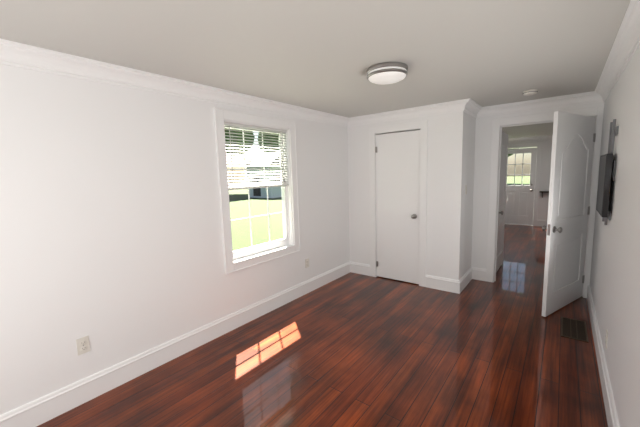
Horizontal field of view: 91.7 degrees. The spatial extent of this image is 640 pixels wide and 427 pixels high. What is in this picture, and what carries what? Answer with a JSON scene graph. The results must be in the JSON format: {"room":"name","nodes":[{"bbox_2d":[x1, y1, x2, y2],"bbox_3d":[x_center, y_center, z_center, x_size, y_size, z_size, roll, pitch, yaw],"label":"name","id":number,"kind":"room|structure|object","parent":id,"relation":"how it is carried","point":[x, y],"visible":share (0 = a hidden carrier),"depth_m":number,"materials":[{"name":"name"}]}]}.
{"room":"empty bedroom","nodes":[
{"label":"empty bedroom","id":0,"kind":"room"},
{"bbox_2d":[0,64,349,414],"bbox_3d":[-0.886,0.000,3.139,0.160,2.300,5.627,4,9,38],"label":"wall","id":1,"kind":"structure","parent":0,"point":[111,242],"depth_m":2.25,"materials":[{"name":"white paint"}]},
{"bbox_2d":[76,336,89,355],"bbox_3d":[-1.624,0.906,2.131,0.008,0.114,0.070,4,9,38],"label":"electrical outlet","id":2,"kind":"object","parent":1,"relation":"attached to","point":[83,345],"visible":1,"depth_m":2.13,"materials":[{"name":"white plastic"}]},
{"bbox_2d":[0,39,347,126],"bbox_3d":[-1.009,-1.043,2.687,0.090,0.112,4.696,4,9,38],"label":"crown molding","id":3,"kind":"structure","parent":1,"relation":"attached to","point":[12,53],"depth_m":2.27,"materials":[{"name":"white paint"}]},
{"bbox_2d":[0,261,351,426],"bbox_3d":[-0.969,1.099,2.978,0.021,0.165,4.696,4,9,38],"label":"baseboard","id":4,"kind":"structure","parent":1,"relation":"attached to","point":[42,410],"depth_m":2.45,"materials":[{"name":"white paint"}]},
{"bbox_2d":[213,108,300,274],"bbox_3d":[-0.676,-0.252,3.386,0.220,1.564,1.082,4,9,38],"label":"window","id":5,"kind":"structure","parent":1,"relation":"in","point":[287,217],"depth_m":3.35,"materials":[{"name":"white paint"}]},
{"bbox_2d":[224,122,288,199],"bbox_3d":[-0.646,-0.519,3.322,0.038,0.800,0.854,4,9,38],"label":"window blinds","id":6,"kind":"object","parent":5,"relation":"attached to","point":[229,125],"visible":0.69,"depth_m":3.28,"materials":[{"name":"white plastic"}]},
{"bbox_2d":[305,258,308,267],"bbox_3d":[-0.162,0.637,3.987,0.008,0.114,0.070,4,9,38],"label":"electrical outlet","id":7,"kind":"object","parent":1,"relation":"attached to","point":[306,263],"visible":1,"depth_m":3.98,"materials":[{"name":"white plastic"}]},
{"bbox_2d":[0,0,629,138],"bbox_3d":[1.902,-1.436,4.086,3.240,0.140,10.870,4,9,38],"label":"ceiling","id":8,"kind":"structure","parent":0,"point":[321,55],"depth_m":1.88,"materials":[{"name":"grey paint"}]},
{"bbox_2d":[367,62,407,84],"bbox_3d":[0.514,-1.059,2.384,0.310,0.097,0.310,4,9,38],"label":"flush ceiling light","id":9,"kind":"object","parent":8,"relation":"attached to","point":[384,73],"visible":1,"depth_m":2.28,"materials":[{"name":"white glass"}]},
{"bbox_2d":[522,89,537,95],"bbox_3d":[2.169,-1.243,3.206,0.136,0.040,0.136,4,9,38],"label":"smoke detector","id":10,"kind":"object","parent":8,"relation":"attached to","point":[530,92],"visible":1,"depth_m":3.17,"materials":[{"name":"white plastic"}]},
{"bbox_2d":[37,224,607,426],"bbox_3d":[1.977,0.964,4.389,3.240,0.100,10.870,4,9,38],"label":"floor","id":11,"kind":"structure","parent":0,"point":[350,349],"depth_m":2.44,"materials":[{"name":"brown wood"}]},
{"bbox_2d":[561,317,588,342],"bbox_3d":[2.388,1.082,2.922,0.190,0.005,0.460,4,9,38],"label":"floor vent","id":12,"kind":"object","parent":11,"relation":"in","point":[575,329],"visible":1,"depth_m":2.90,"materials":[{"name":"brown metal"}]},
{"bbox_2d":[347,111,464,279],"bbox_3d":[1.089,-0.200,4.235,1.586,2.300,0.100,4,9,38],"label":"wall","id":13,"kind":"structure","parent":0,"point":[445,157],"depth_m":3.89,"materials":[{"name":"white paint"}]},
{"bbox_2d":[352,262,369,275],"bbox_3d":[0.615,0.834,4.687,0.334,0.165,0.021,4,9,38],"label":"baseboard","id":14,"kind":"structure","parent":13,"relation":"attached to","point":[359,268],"depth_m":4.68,"materials":[{"name":"white paint"}]},
{"bbox_2d":[375,130,419,283],"bbox_3d":[1.038,-0.067,4.216,0.628,2.020,0.102,4,9,38],"label":"closet door","id":15,"kind":"structure","parent":13,"relation":"in","point":[397,188],"depth_m":4.21,"materials":[{"name":"white paint"}]},
{"bbox_2d":[369,120,427,286],"bbox_3d":[1.069,-0.119,4.251,0.816,2.137,0.118,4,9,38],"label":"trim","id":16,"kind":"structure","parent":13,"relation":"attached to","point":[409,126],"depth_m":4.08,"materials":[{"name":"white paint"}]},
{"bbox_2d":[348,98,475,126],"bbox_3d":[1.079,-1.268,3.960,1.556,0.112,0.090,4,9,38],"label":"crown molding","id":17,"kind":"structure","parent":13,"relation":"attached to","point":[466,105],"depth_m":3.88,"materials":[{"name":"white paint"}]},
{"bbox_2d":[425,275,459,292],"bbox_3d":[1.539,0.896,3.968,0.380,0.165,0.021,4,9,38],"label":"baseboard","id":18,"kind":"structure","parent":13,"relation":"attached to","point":[440,283],"depth_m":3.96,"materials":[{"name":"white paint"}]},
{"bbox_2d":[461,112,475,276],"bbox_3d":[1.875,-0.199,4.034,0.100,2.300,0.551,4,9,38],"label":"wall","id":19,"kind":"structure","parent":0,"point":[469,160],"depth_m":3.98,"materials":[{"name":"white paint"}]},
{"bbox_2d":[456,267,475,293],"bbox_3d":[1.918,0.870,4.083,0.021,0.165,0.672,4,9,38],"label":"baseboard","id":20,"kind":"structure","parent":19,"relation":"attached to","point":[470,274],"depth_m":4.05,"materials":[{"name":"white paint"}]},
{"bbox_2d":[466,103,483,117],"bbox_3d":[1.859,-1.268,3.767,0.090,0.112,0.540,4,9,38],"label":"crown molding","id":21,"kind":"structure","parent":19,"relation":"attached to","point":[479,112],"depth_m":3.97,"materials":[{"name":"white paint"}]},
{"bbox_2d":[379,102,603,268],"bbox_3d":[1.989,-0.244,4.366,2.840,2.300,0.120,4,9,38],"label":"wall","id":22,"kind":"structure","parent":0,"point":[483,131],"depth_m":4.13,"materials":[{"name":"white paint"}]},
{"bbox_2d":[496,131,507,271],"bbox_3d":[2.667,-0.163,4.591,0.168,2.018,0.760,4,9,38],"label":"hall door","id":23,"kind":"structure","parent":22,"relation":"in","point":[502,193],"depth_m":4.63,"materials":[{"name":"white paint"}]},
{"bbox_2d":[480,92,591,116],"bbox_3d":[2.473,-1.278,3.695,1.144,0.112,0.090,4,9,38],"label":"crown molding","id":24,"kind":"structure","parent":22,"relation":"attached to","point":[580,98],"depth_m":3.63,"materials":[{"name":"white paint"}]},
{"bbox_2d":[486,106,603,297],"bbox_3d":[2.708,-0.118,3.819,1.099,2.143,0.156,4,9,38],"label":"door frame","id":25,"kind":"structure","parent":22,"relation":"attached to","point":[496,143],"depth_m":3.78,"materials":[{"name":"white paint"}]},
{"bbox_2d":[542,111,595,316],"bbox_3d":[2.625,0.005,3.269,0.925,2.018,0.168,-6,8,-32],"label":"bedroom door","id":26,"kind":"structure","parent":22,"relation":"in","point":[573,138],"depth_m":3.21,"materials":[{"name":"white paint"}]},
{"bbox_2d":[508,140,551,219],"bbox_3d":[5.681,-0.825,8.066,1.860,2.300,0.160,4,9,38],"label":"wall","id":27,"kind":"structure","parent":0,"point":[545,165],"depth_m":7.92,"materials":[{"name":"white paint"}]},
{"bbox_2d":[505,147,536,224],"bbox_3d":[5.281,-0.711,8.294,0.754,2.018,0.110,4,9,38],"label":"door","id":28,"kind":"structure","parent":27,"relation":"in","point":[519,205],"depth_m":8.27,"materials":[{"name":"white paint"}]},
{"bbox_2d":[505,143,541,225],"bbox_3d":[5.333,-0.766,8.357,0.936,2.134,0.208,4,9,38],"label":"door frame","id":29,"kind":"structure","parent":27,"relation":"attached to","point":[537,177],"depth_m":8.03,"materials":[{"name":"white paint"}]},
{"bbox_2d":[508,135,552,142],"bbox_3d":[5.571,-1.895,7.832,1.680,0.112,0.090,4,9,38],"label":"crown molding","id":30,"kind":"structure","parent":27,"relation":"attached to","point":[530,139],"depth_m":7.92,"materials":[{"name":"white paint"}]},
{"bbox_2d":[537,220,546,226],"bbox_3d":[6.020,0.269,7.847,0.882,0.165,0.021,4,9,38],"label":"baseboard","id":31,"kind":"structure","parent":27,"relation":"attached to","point":[541,222],"depth_m":8.04,"materials":[{"name":"white paint"}]},
{"bbox_2d":[590,45,639,426],"bbox_3d":[1.512,0.148,1.374,0.120,2.300,5.467,4,9,38],"label":"wall","id":32,"kind":"structure","parent":0,"point":[615,278],"depth_m":1.87,"materials":[{"name":"white paint"}]},
{"bbox_2d":[587,285,619,426],"bbox_3d":[1.446,1.211,1.497,0.021,0.165,5.329,4,9,38],"label":"baseboard","id":33,"kind":"structure","parent":32,"relation":"attached to","point":[610,408],"depth_m":2.15,"materials":[{"name":"white paint"}]},
{"bbox_2d":[596,119,618,224],"bbox_3d":[2.296,-0.324,2.488,0.059,0.810,0.540,4,9,38],"label":"wall-mounted tv","id":34,"kind":"object","parent":32,"relation":"attached to","point":[607,169],"visible":1,"depth_m":2.35,"materials":[{"name":"black plastic"}]},
{"bbox_2d":[592,0,639,103],"bbox_3d":[1.359,-0.935,1.254,0.090,0.112,5.347,4,9,38],"label":"crown molding","id":35,"kind":"structure","parent":32,"relation":"attached to","point":[626,43],"depth_m":2.03,"materials":[{"name":"white paint"}]},
{"label":"outside","id":36,"kind":"structure","parent":0,"visible":0},
{"bbox_2d":[229,176,529,250],"bbox_3d":[1.131,1.252,5.708,160.000,0.050,170.000,4,9,38],"label":"grass lawn","id":37,"kind":"structure","parent":36,"point":[259,219],"depth_m":14.79,"materials":[{"name":"green plant"}]},
{"bbox_2d":[225,128,278,153],"bbox_3d":[-5.947,-9.360,33.971,28.012,14.569,36.355,4,9,38],"label":"trees","id":38,"kind":"object","parent":37,"relation":"on","point":[249,141],"depth_m":31.98,"materials":[{"name":"green plant"}]},
{"bbox_2d":[246,152,281,197],"bbox_3d":[-4.631,-3.689,29.509,3.600,4.150,3.700,4,9,38],"label":"shed","id":39,"kind":"object","parent":37,"relation":"on","point":[263,192],"depth_m":28.14,"materials":[{"name":"white"}]}
]}

